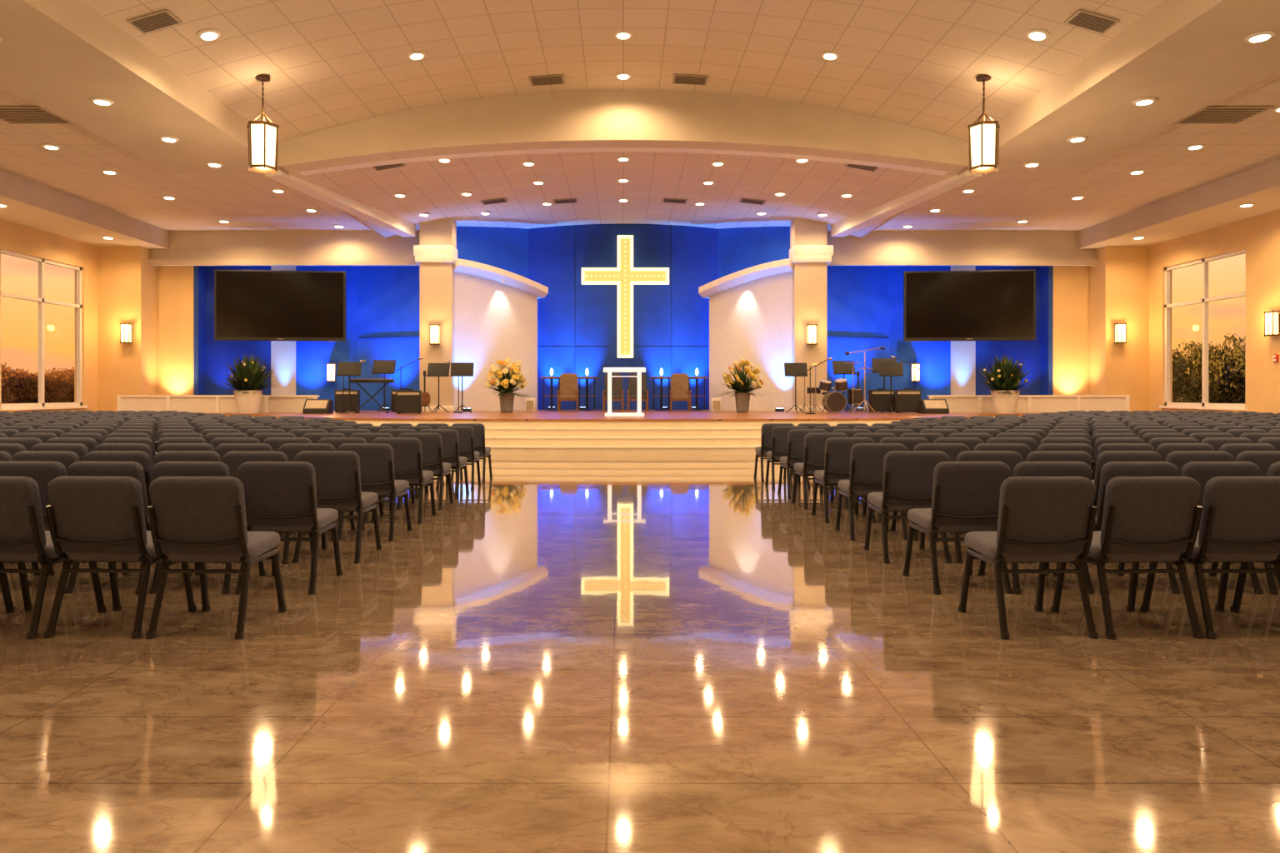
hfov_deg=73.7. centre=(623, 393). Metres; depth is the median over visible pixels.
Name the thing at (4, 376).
tree
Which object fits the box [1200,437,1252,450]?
upholstered chair
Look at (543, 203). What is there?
recessed light
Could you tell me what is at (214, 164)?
recessed light
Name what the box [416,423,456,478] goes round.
upholstered chair
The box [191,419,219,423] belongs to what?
upholstered chair
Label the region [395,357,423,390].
microphone stand
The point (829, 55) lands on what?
recessed light
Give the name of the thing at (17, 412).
upholstered chair
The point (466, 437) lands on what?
upholstered chair
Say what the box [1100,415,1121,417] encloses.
upholstered chair
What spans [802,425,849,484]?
upholstered chair
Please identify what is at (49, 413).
upholstered chair
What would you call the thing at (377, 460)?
upholstered chair
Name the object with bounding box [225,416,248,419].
upholstered chair
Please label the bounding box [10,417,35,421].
upholstered chair
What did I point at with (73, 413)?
upholstered chair
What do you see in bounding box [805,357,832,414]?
microphone stand
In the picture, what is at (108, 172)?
recessed light
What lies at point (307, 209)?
recessed light
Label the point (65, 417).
upholstered chair
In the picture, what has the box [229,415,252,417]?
upholstered chair
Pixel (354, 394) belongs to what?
amplifier
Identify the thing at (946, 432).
upholstered chair
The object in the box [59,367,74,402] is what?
tree
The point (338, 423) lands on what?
upholstered chair
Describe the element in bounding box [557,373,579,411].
armchair
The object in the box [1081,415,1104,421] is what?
upholstered chair
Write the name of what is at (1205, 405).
window
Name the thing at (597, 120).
ceiling beam
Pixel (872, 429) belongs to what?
upholstered chair
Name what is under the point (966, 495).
upholstered chair
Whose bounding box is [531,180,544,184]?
recessed light
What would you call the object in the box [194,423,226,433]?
upholstered chair
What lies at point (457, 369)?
music stand
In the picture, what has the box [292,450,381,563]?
upholstered chair
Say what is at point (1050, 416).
upholstered chair
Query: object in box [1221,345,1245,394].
tree
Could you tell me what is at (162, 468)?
upholstered chair
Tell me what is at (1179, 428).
upholstered chair
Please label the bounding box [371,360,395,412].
music stand
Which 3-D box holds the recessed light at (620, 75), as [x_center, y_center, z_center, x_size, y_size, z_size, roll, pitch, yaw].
[0.000,-6.829,18.400,0.360,0.055,0.360,0,0,0]
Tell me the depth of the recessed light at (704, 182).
24.01 m
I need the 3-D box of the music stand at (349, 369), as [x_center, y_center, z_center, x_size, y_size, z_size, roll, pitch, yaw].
[-7.823,-0.153,24.331,0.660,1.476,0.477,0,0,-6]
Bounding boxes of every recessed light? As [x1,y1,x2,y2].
[0,203,9,207]
[41,144,61,149]
[90,97,114,105]
[100,169,118,174]
[100,235,114,239]
[159,135,179,142]
[161,195,176,199]
[196,29,220,40]
[205,161,223,167]
[217,220,229,223]
[270,188,285,192]
[305,208,318,211]
[333,225,344,227]
[394,193,406,197]
[406,50,425,59]
[418,213,429,216]
[437,159,451,162]
[460,191,472,195]
[480,211,490,214]
[521,160,535,165]
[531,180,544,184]
[540,202,552,205]
[614,30,632,39]
[615,72,631,79]
[616,156,629,161]
[616,178,629,182]
[617,198,629,201]
[694,202,705,205]
[701,180,714,184]
[710,160,724,165]
[755,211,766,214]
[774,191,785,195]
[795,159,809,162]
[816,213,828,216]
[820,50,839,59]
[840,193,852,197]
[901,225,913,227]
[928,208,941,211]
[960,188,975,192]
[1016,220,1029,223]
[1023,161,1040,167]
[1025,29,1049,40]
[1067,135,1087,142]
[1070,195,1084,199]
[1128,169,1145,174]
[1131,235,1145,239]
[1132,97,1156,105]
[1185,144,1204,149]
[1237,203,1254,207]
[1244,30,1275,42]
[1272,105,1279,111]
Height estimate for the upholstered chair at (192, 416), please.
0.888 m
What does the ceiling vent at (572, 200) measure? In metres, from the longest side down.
0.760 x 0.520 x 0.028 m
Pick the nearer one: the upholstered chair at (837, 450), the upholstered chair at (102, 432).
the upholstered chair at (837, 450)
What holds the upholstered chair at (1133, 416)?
on the floor
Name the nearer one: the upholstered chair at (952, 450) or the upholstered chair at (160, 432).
the upholstered chair at (952, 450)
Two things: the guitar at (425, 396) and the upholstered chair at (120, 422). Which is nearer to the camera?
the upholstered chair at (120, 422)
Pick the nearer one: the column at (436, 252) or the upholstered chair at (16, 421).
the upholstered chair at (16, 421)
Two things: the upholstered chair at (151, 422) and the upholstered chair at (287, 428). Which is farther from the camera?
the upholstered chair at (151, 422)
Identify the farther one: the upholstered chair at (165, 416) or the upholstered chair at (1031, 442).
the upholstered chair at (165, 416)
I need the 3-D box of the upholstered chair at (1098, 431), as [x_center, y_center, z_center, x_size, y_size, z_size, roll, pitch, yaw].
[6.240,0.902,11.153,0.538,0.888,0.627,0,0,-3]
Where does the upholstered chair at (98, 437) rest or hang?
on the floor
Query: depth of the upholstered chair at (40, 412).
21.15 m
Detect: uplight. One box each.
[462,408,471,411]
[775,408,784,411]
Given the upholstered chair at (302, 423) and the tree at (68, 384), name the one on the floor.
the upholstered chair at (302, 423)
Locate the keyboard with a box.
[350,378,394,413]
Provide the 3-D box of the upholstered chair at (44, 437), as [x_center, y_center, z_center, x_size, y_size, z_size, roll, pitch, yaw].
[-6.796,0.902,10.134,0.538,0.888,0.627,0,0,1]
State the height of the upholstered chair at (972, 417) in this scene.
0.888 m
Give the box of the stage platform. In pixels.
[204,410,1041,455]
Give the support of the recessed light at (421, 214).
in the ceiling
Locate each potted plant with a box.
[217,353,278,414]
[975,352,1037,414]
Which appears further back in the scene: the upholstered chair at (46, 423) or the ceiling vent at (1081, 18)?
the upholstered chair at (46, 423)
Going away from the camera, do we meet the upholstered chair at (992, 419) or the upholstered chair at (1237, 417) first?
the upholstered chair at (992, 419)
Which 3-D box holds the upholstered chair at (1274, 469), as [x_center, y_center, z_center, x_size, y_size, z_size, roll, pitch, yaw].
[4.571,0.902,5.981,0.538,0.888,0.627,0,0,-2]
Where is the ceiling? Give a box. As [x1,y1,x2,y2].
[0,0,1279,239]
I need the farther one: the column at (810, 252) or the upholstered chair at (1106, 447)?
the column at (810, 252)
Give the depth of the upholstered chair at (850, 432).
10.83 m
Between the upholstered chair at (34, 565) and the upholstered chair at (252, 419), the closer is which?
the upholstered chair at (34, 565)
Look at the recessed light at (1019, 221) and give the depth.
26.41 m
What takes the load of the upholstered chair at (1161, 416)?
on the floor
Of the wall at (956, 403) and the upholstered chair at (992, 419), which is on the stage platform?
the wall at (956, 403)
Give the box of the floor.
[0,455,1279,852]
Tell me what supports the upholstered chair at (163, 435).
on the floor
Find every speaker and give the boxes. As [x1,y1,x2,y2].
[525,398,535,411]
[710,398,721,411]
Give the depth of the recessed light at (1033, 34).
14.04 m
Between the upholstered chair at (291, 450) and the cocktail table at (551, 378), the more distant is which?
the cocktail table at (551, 378)
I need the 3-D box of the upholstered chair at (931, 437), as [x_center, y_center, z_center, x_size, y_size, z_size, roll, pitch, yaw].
[3.440,0.902,10.102,0.538,0.888,0.627,0,0,-1]
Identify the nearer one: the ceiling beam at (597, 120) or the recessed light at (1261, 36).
the recessed light at (1261, 36)
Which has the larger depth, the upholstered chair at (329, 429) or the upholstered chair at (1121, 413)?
the upholstered chair at (1121, 413)
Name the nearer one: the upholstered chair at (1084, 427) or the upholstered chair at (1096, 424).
the upholstered chair at (1084, 427)
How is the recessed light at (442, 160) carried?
in the ceiling
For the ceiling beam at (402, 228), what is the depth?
23.07 m
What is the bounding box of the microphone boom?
[845,346,884,414]
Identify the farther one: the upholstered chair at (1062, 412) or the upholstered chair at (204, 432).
the upholstered chair at (1062, 412)
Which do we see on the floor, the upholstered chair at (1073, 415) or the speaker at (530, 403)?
the upholstered chair at (1073, 415)
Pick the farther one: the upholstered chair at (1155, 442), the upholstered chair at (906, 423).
the upholstered chair at (906, 423)
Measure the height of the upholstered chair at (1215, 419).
0.888 m
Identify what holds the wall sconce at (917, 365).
attached to the wall at (1074, 351)
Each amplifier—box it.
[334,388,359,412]
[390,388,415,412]
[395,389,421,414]
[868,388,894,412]
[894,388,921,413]
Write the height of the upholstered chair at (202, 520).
0.888 m
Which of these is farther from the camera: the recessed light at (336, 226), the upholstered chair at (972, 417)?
the recessed light at (336, 226)
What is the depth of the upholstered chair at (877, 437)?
9.80 m
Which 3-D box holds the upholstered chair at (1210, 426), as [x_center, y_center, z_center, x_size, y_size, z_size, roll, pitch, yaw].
[9.030,0.902,13.204,0.538,0.888,0.627,0,0,-1]
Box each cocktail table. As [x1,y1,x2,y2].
[540,376,559,410]
[577,376,598,410]
[650,376,670,410]
[688,376,708,410]
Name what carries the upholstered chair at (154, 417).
on the floor
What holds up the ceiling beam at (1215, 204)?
attached to the wall at (1259, 235)
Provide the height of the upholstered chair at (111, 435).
0.888 m
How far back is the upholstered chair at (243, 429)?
11.89 m
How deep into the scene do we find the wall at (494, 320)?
28.48 m
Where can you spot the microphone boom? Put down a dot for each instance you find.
(847, 353)
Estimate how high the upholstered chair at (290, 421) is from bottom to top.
0.888 m
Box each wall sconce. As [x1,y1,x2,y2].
[120,322,132,343]
[326,363,335,382]
[429,324,439,344]
[806,324,817,344]
[910,363,919,382]
[1114,322,1126,343]
[1264,310,1279,336]
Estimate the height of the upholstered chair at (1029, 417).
0.888 m
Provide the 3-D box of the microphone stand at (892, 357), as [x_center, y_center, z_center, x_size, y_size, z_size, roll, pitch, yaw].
[8.747,-0.298,26.465,0.864,1.775,0.335,0,0,14]
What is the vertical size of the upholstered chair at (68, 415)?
0.888 m
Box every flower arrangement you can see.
[485,358,536,412]
[710,358,770,412]
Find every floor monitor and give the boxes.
[302,399,333,414]
[918,399,949,414]
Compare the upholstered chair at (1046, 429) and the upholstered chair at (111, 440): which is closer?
the upholstered chair at (111, 440)
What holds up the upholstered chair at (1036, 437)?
on the floor
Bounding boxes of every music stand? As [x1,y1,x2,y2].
[336,362,361,414]
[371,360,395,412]
[425,363,449,413]
[450,362,474,413]
[784,363,807,413]
[832,360,856,411]
[871,358,896,388]
[879,362,903,413]
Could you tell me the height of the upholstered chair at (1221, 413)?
0.888 m
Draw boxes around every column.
[413,217,457,411]
[789,217,833,411]
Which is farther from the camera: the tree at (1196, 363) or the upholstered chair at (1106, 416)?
the tree at (1196, 363)
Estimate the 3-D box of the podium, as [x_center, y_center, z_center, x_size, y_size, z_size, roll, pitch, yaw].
[0.030,-0.039,21.900,1.080,1.258,0.501,0,0,0]
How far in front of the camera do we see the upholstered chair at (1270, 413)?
20.12 m
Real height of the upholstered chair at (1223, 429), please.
0.888 m
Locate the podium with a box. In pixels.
[603,367,645,416]
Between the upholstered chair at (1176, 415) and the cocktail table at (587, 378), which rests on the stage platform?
the cocktail table at (587, 378)
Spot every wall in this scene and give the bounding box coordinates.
[0,219,97,412]
[97,226,528,411]
[116,395,319,412]
[453,258,548,411]
[528,224,718,409]
[698,258,793,411]
[718,226,1149,411]
[927,395,1129,412]
[1149,210,1279,414]
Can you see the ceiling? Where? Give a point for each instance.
(328, 64)
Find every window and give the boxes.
[0,249,87,410]
[1159,249,1247,410]
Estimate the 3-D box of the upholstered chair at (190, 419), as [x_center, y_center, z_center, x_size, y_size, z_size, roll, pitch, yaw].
[-7.936,0.902,16.298,0.538,0.888,0.627,0,0,3]
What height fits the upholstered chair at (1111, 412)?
0.888 m
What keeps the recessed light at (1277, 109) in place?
in the ceiling
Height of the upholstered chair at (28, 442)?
0.888 m
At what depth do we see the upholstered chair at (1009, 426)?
12.90 m
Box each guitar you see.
[421,370,431,412]
[851,371,864,411]
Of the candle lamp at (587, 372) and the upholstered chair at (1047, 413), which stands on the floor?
the upholstered chair at (1047, 413)
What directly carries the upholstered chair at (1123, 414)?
on the floor
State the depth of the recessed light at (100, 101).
14.83 m
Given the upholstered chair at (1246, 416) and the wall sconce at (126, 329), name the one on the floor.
the upholstered chair at (1246, 416)
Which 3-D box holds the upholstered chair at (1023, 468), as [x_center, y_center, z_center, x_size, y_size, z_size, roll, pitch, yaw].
[2.877,0.902,5.996,0.538,0.888,0.627,0,0,-1]
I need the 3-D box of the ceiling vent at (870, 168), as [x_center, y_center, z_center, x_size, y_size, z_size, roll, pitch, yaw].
[5.797,-5.509,20.700,0.760,0.028,0.520,10,0,0]
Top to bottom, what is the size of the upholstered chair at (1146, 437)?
0.888 m
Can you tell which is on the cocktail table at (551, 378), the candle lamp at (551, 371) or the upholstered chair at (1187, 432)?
the candle lamp at (551, 371)
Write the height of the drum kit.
1.534 m
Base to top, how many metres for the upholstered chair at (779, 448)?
0.888 m
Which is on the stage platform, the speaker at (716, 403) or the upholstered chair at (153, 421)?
the speaker at (716, 403)
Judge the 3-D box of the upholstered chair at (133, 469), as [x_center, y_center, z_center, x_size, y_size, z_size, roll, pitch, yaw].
[-3.455,0.902,5.997,0.538,0.888,0.627,0,0,4]
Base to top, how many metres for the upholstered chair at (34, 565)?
0.888 m
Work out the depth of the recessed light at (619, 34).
16.23 m
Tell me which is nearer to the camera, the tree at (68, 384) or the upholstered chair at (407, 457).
the upholstered chair at (407, 457)
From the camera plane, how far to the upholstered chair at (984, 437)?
9.80 m
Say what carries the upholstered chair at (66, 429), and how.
on the floor
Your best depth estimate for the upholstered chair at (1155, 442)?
8.77 m
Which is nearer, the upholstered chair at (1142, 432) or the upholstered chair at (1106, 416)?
the upholstered chair at (1142, 432)
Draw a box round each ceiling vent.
[0,106,74,124]
[126,9,182,34]
[371,163,406,170]
[480,197,508,204]
[528,74,565,86]
[552,198,578,204]
[662,198,687,203]
[671,74,709,85]
[738,197,765,204]
[844,163,879,171]
[1064,9,1119,34]
[1171,106,1274,124]
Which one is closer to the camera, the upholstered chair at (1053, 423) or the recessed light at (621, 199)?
the upholstered chair at (1053, 423)
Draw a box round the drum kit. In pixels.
[799,361,873,412]
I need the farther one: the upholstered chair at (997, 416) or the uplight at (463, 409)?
the uplight at (463, 409)
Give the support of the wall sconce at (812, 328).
attached to the column at (810, 252)
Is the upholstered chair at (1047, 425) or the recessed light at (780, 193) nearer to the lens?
the upholstered chair at (1047, 425)
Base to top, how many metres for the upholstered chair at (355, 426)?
0.888 m
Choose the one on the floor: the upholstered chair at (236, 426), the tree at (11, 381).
the upholstered chair at (236, 426)
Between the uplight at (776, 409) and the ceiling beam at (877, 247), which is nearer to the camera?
the uplight at (776, 409)
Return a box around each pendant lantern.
[246,74,279,174]
[967,74,999,174]
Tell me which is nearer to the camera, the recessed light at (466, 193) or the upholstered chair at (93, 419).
the upholstered chair at (93, 419)
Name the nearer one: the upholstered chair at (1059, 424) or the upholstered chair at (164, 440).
the upholstered chair at (164, 440)
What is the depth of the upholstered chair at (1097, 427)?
11.89 m
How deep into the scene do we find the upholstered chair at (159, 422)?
13.95 m
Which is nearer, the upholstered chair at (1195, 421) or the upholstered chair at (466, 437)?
the upholstered chair at (466, 437)
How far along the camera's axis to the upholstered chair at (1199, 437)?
9.83 m
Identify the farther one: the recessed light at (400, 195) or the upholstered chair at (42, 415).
the recessed light at (400, 195)
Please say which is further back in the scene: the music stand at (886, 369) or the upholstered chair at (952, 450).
the music stand at (886, 369)
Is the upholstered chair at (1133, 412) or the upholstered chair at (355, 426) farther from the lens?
the upholstered chair at (1133, 412)
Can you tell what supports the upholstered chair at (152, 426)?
on the floor
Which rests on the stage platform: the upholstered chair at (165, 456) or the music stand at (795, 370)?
the music stand at (795, 370)
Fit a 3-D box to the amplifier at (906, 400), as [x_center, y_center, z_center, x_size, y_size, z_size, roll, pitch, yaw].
[8.499,0.221,25.494,0.720,0.738,0.433,0,0,11]
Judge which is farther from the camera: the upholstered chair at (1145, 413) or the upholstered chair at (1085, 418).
the upholstered chair at (1145, 413)
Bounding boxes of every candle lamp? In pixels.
[550,368,553,376]
[585,368,589,376]
[660,368,663,376]
[695,368,698,376]
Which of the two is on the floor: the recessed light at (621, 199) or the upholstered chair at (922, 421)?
the upholstered chair at (922, 421)
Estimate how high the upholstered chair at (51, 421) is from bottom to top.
0.888 m
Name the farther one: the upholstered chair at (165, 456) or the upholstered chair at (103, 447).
the upholstered chair at (103, 447)
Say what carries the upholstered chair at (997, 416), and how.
on the floor
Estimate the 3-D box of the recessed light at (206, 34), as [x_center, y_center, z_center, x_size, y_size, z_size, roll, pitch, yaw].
[-6.848,-5.919,14.100,0.347,0.118,0.356,0,0,-9]
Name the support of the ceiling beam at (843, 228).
attached to the ceiling
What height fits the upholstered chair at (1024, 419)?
0.888 m
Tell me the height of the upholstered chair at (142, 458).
0.888 m
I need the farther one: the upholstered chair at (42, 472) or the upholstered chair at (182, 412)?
the upholstered chair at (182, 412)
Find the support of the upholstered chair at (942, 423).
on the floor
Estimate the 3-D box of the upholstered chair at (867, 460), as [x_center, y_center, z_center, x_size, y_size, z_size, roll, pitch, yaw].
[2.334,0.902,8.069,0.538,0.888,0.627,0,0,0]
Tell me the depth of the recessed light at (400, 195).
23.41 m
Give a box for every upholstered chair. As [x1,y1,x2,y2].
[0,412,15,414]
[0,419,29,424]
[0,421,14,425]
[0,425,34,433]
[0,429,19,437]
[0,433,7,437]
[0,437,42,451]
[0,443,25,459]
[0,450,12,563]
[0,461,117,593]
[0,476,106,639]
[0,562,14,613]
[1,415,25,419]
[3,414,24,415]
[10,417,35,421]
[10,451,79,563]
[12,423,45,429]
[12,433,57,443]
[14,411,30,414]
[19,412,39,414]
[19,421,49,425]
[20,415,42,417]
[24,429,64,437]
[27,414,48,416]
[30,416,54,419]
[30,562,39,576]
[31,419,59,424]
[31,443,88,461]
[35,411,53,414]
[37,425,74,433]
[39,417,64,421]
[42,412,63,414]
[44,415,67,417]
[44,476,196,639]
[46,437,96,452]
[47,423,79,429]
[51,414,72,416]
[53,421,84,426]
[57,416,81,419]
[59,411,76,414]
[59,433,104,445]
[64,419,93,424]
[65,461,191,594]
[67,412,88,414]
[68,429,108,439]
[70,415,93,417]
[70,417,96,421]
[76,414,98,416]
[78,425,114,434]
[81,450,152,563]
[84,423,117,429]
[85,416,109,419]
[86,421,119,427]
[90,412,109,415]
[95,419,124,426]
[95,443,153,477]
[97,415,119,417]
[98,417,124,422]
[102,437,154,465]
[104,411,121,414]
[105,433,150,439]
[112,429,155,458]
[114,412,134,415]
[114,415,136,421]
[116,425,156,454]
[120,423,156,451]
[123,421,155,436]
[125,415,146,417]
[126,411,144,414]
[126,417,153,421]
[127,414,149,416]
[129,419,157,441]
[137,412,157,416]
[140,416,164,419]
[145,476,286,639]
[149,411,166,414]
[149,461,265,594]
[150,415,174,417]
[154,450,220,464]
[155,421,186,432]
[155,429,194,453]
[155,437,206,454]
[156,417,183,422]
[156,423,190,430]
[157,443,214,453]
[158,425,195,433]
[158,433,204,439]
[160,419,189,424]
[161,412,181,415]
[169,415,191,419]
[171,411,188,414]
[175,415,198,417]
[185,412,204,416]
[186,417,212,422]
[188,421,218,427]
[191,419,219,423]
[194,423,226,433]
[197,416,219,419]
[198,425,234,433]
[200,429,241,438]
[201,414,223,416]
[203,415,225,417]
[204,433,248,444]
[210,437,259,451]
[215,443,272,462]
[217,417,243,423]
[221,419,249,423]
[222,451,313,564]
[224,421,254,426]
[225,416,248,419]
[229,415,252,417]
[231,423,264,429]
[235,461,343,594]
[237,425,272,433]
[245,429,285,437]
[246,417,272,423]
[252,433,296,443]
[253,415,276,419]
[255,419,283,423]
[259,421,288,425]
[262,437,311,451]
[269,423,301,429]
[277,417,302,421]
[277,425,313,433]
[278,443,355,540]
[280,416,304,419]
[287,419,315,423]
[287,429,327,437]
[291,421,321,425]
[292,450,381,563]
[301,433,345,443]
[305,423,336,429]
[306,417,331,421]
[317,419,344,423]
[317,437,384,523]
[318,425,353,433]
[326,421,356,425]
[331,429,370,437]
[337,443,412,540]
[341,423,373,429]
[349,433,404,503]
[357,425,392,433]
[370,437,436,523]
[377,429,428,498]
[380,423,412,429]
[395,433,453,509]
[396,425,444,484]
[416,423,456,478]
[417,429,469,499]
[435,425,481,489]
[450,423,492,481]
[753,423,794,481]
[765,425,809,489]
[777,429,829,498]
[790,423,829,478]
[791,433,849,509]
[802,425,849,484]
[811,437,876,523]
[820,429,871,499]
[835,443,907,540]
[836,423,868,429]
[852,425,888,433]
[852,433,896,509]
[861,437,929,523]
[863,450,951,563]
[871,423,904,429]
[875,429,914,437]
[890,421,920,425]
[890,443,969,540]
[893,425,929,433]
[900,419,927,423]
[900,433,944,443]
[902,461,1013,594]
[908,423,940,429]
[913,417,938,421]
[920,429,959,437]
[924,421,953,425]
[931,419,959,423]
[932,425,968,433]
[933,437,983,450]
[935,450,1022,563]
[940,416,964,419]
[945,417,969,421]
[945,423,977,429]
[948,433,992,443]
[958,476,1098,639]
[959,421,988,425]
[961,429,1001,437]
[963,419,991,423]
[970,416,993,419]
[971,425,1008,433]
[973,443,1030,461]
[974,417,999,423]
[978,461,1094,594]
[982,423,1014,429]
[986,437,1035,452]
[992,421,1022,426]
[995,415,1018,418]
[995,419,1024,423]
[995,433,1040,450]
[998,416,1021,419]
[1003,417,1029,423]
[1005,429,1045,443]
[1014,425,1049,437]
[1020,423,1053,429]
[1021,415,1044,417]
[1025,414,1046,416]
[1025,416,1049,419]
[1025,419,1055,423]
[1025,450,1093,563]
[1027,421,1057,428]
[1034,417,1059,423]
[1036,443,1094,471]
[1040,412,1061,416]
[1040,437,1090,445]
[1045,433,1090,442]
[1047,415,1069,417]
[1048,429,1088,434]
[1050,476,1204,639]
[1053,425,1089,434]
[1054,416,1077,419]
[1054,461,1180,594]
[1055,423,1088,427]
[1057,419,1086,424]
[1058,411,1074,414]
[1061,421,1091,436]
[1064,417,1089,421]
[1065,412,1085,416]
[1071,414,1094,416]
[1074,415,1095,417]
[1080,411,1097,414]
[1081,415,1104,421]
[1090,412,1109,415]
[1090,419,1119,430]
[1090,423,1125,446]
[1091,433,1137,460]
[1091,443,1154,484]
[1092,417,1119,421]
[1092,421,1124,425]
[1092,425,1129,435]
[1092,437,1144,479]
[1092,450,1161,506]
[1093,429,1133,434]
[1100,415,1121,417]
[1104,411,1120,414]
[1109,415,1132,421]
[1112,412,1132,415]
[1121,417,1149,421]
[1122,414,1144,415]
[1122,419,1150,426]
[1125,411,1143,414]
[1126,415,1148,417]
[1127,421,1159,427]
[1128,423,1160,430]
[1130,461,1263,594]
[1132,425,1169,437]
[1135,412,1156,415]
[1136,415,1159,421]
[1138,429,1178,439]
[1140,476,1279,639]
[1141,433,1187,444]
[1148,437,1199,451]
[1151,417,1179,421]
[1152,415,1174,417]
[1153,419,1181,425]
[1155,443,1214,461]
[1158,412,1179,414]
[1162,421,1194,426]
[1165,416,1189,420]
[1165,423,1199,429]
[1165,450,1235,563]
[1170,411,1188,414]
[1171,425,1208,433]
[1173,414,1194,416]
[1179,415,1200,417]
[1181,417,1208,421]
[1181,429,1221,437]
[1182,412,1203,414]
[1185,419,1214,423]
[1188,433,1234,443]
[1193,411,1210,414]
[1193,415,1216,419]
[1195,421,1226,425]
[1199,414,1219,415]
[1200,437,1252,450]
[1203,423,1235,429]
[1205,415,1227,417]
[1206,412,1226,414]
[1209,461,1279,594]
[1210,417,1236,421]
[1214,425,1249,433]
[1215,411,1232,414]
[1216,419,1245,423]
[1219,443,1275,461]
[1222,414,1243,416]
[1222,416,1244,419]
[1226,429,1266,437]
[1230,412,1250,414]
[1230,415,1254,417]
[1230,421,1260,425]
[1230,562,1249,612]
[1235,450,1279,563]
[1238,423,1271,429]
[1239,411,1255,414]
[1240,433,1279,443]
[1242,417,1267,421]
[1248,414,1269,416]
[1248,419,1276,423]
[1250,416,1273,419]
[1252,425,1279,433]
[1253,412,1274,414]
[1257,415,1279,417]
[1257,437,1279,450]
[1263,421,1279,425]
[1268,429,1279,433]
[1270,417,1279,421]
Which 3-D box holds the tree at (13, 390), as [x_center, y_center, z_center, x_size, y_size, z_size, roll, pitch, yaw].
[-88.252,-0.702,123.107,5.715,5.736,6.889,0,0,-26]
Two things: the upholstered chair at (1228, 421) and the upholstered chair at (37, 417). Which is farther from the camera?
the upholstered chair at (37, 417)
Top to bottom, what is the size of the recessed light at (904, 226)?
0.055 m
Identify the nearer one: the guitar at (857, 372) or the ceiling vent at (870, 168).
the ceiling vent at (870, 168)
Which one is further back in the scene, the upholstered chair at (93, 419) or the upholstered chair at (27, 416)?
the upholstered chair at (27, 416)
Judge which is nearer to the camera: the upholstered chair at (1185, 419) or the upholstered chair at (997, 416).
the upholstered chair at (1185, 419)
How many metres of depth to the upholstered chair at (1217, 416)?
18.07 m
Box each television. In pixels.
[214,270,345,341]
[903,270,1035,341]
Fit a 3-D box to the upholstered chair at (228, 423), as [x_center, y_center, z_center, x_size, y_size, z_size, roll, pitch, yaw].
[-6.277,0.902,14.226,0.538,0.888,0.627,0,0,0]
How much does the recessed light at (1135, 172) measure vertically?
0.055 m
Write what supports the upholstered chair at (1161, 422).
on the floor
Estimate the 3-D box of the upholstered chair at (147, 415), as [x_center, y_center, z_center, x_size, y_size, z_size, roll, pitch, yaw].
[-10.867,0.902,19.393,0.538,0.888,0.627,0,0,3]
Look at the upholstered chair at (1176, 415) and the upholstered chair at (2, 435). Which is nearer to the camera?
the upholstered chair at (2, 435)
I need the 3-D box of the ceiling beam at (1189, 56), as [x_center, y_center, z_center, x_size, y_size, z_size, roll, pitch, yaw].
[9.100,-5.685,6.950,2.600,1.150,25.900,0,0,0]
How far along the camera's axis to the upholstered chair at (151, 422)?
13.96 m
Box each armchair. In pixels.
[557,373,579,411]
[602,373,624,411]
[627,373,648,411]
[669,373,691,411]
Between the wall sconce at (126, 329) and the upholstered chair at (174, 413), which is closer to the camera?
the upholstered chair at (174, 413)
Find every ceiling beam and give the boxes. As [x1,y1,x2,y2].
[0,0,287,174]
[0,170,169,249]
[149,230,419,265]
[264,170,415,237]
[278,90,968,175]
[827,230,1097,265]
[830,170,982,237]
[959,0,1279,174]
[1077,159,1279,249]
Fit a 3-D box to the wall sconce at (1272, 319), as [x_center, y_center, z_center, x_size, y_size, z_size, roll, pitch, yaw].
[16.887,-1.810,22.200,0.225,0.660,0.300,0,0,0]
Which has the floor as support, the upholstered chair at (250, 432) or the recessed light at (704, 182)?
the upholstered chair at (250, 432)
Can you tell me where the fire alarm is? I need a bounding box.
[1272,354,1278,362]
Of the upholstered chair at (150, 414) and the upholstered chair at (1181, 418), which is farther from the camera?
the upholstered chair at (150, 414)
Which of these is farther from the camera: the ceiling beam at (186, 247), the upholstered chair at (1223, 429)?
the ceiling beam at (186, 247)
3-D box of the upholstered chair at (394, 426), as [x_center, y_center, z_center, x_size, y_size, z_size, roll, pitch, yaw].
[-3.437,0.902,13.227,0.538,0.888,0.627,0,0,2]
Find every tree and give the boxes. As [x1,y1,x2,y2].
[0,362,13,404]
[0,375,18,404]
[2,380,17,404]
[5,368,33,403]
[15,371,63,403]
[44,367,74,397]
[44,371,74,402]
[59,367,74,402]
[1172,340,1231,398]
[1172,357,1244,404]
[1172,392,1177,402]
[1185,333,1245,404]
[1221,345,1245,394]
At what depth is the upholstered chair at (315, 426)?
12.89 m
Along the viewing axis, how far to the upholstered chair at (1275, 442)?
8.79 m
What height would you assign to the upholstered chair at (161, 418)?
0.888 m
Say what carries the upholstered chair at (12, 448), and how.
on the floor
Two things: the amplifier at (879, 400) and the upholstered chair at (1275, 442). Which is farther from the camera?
the amplifier at (879, 400)
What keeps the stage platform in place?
on the floor
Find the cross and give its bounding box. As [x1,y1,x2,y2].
[581,235,669,358]
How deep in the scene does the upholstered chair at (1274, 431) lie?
10.83 m
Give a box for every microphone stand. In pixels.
[338,360,365,413]
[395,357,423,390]
[445,360,463,412]
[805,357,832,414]
[890,355,919,389]

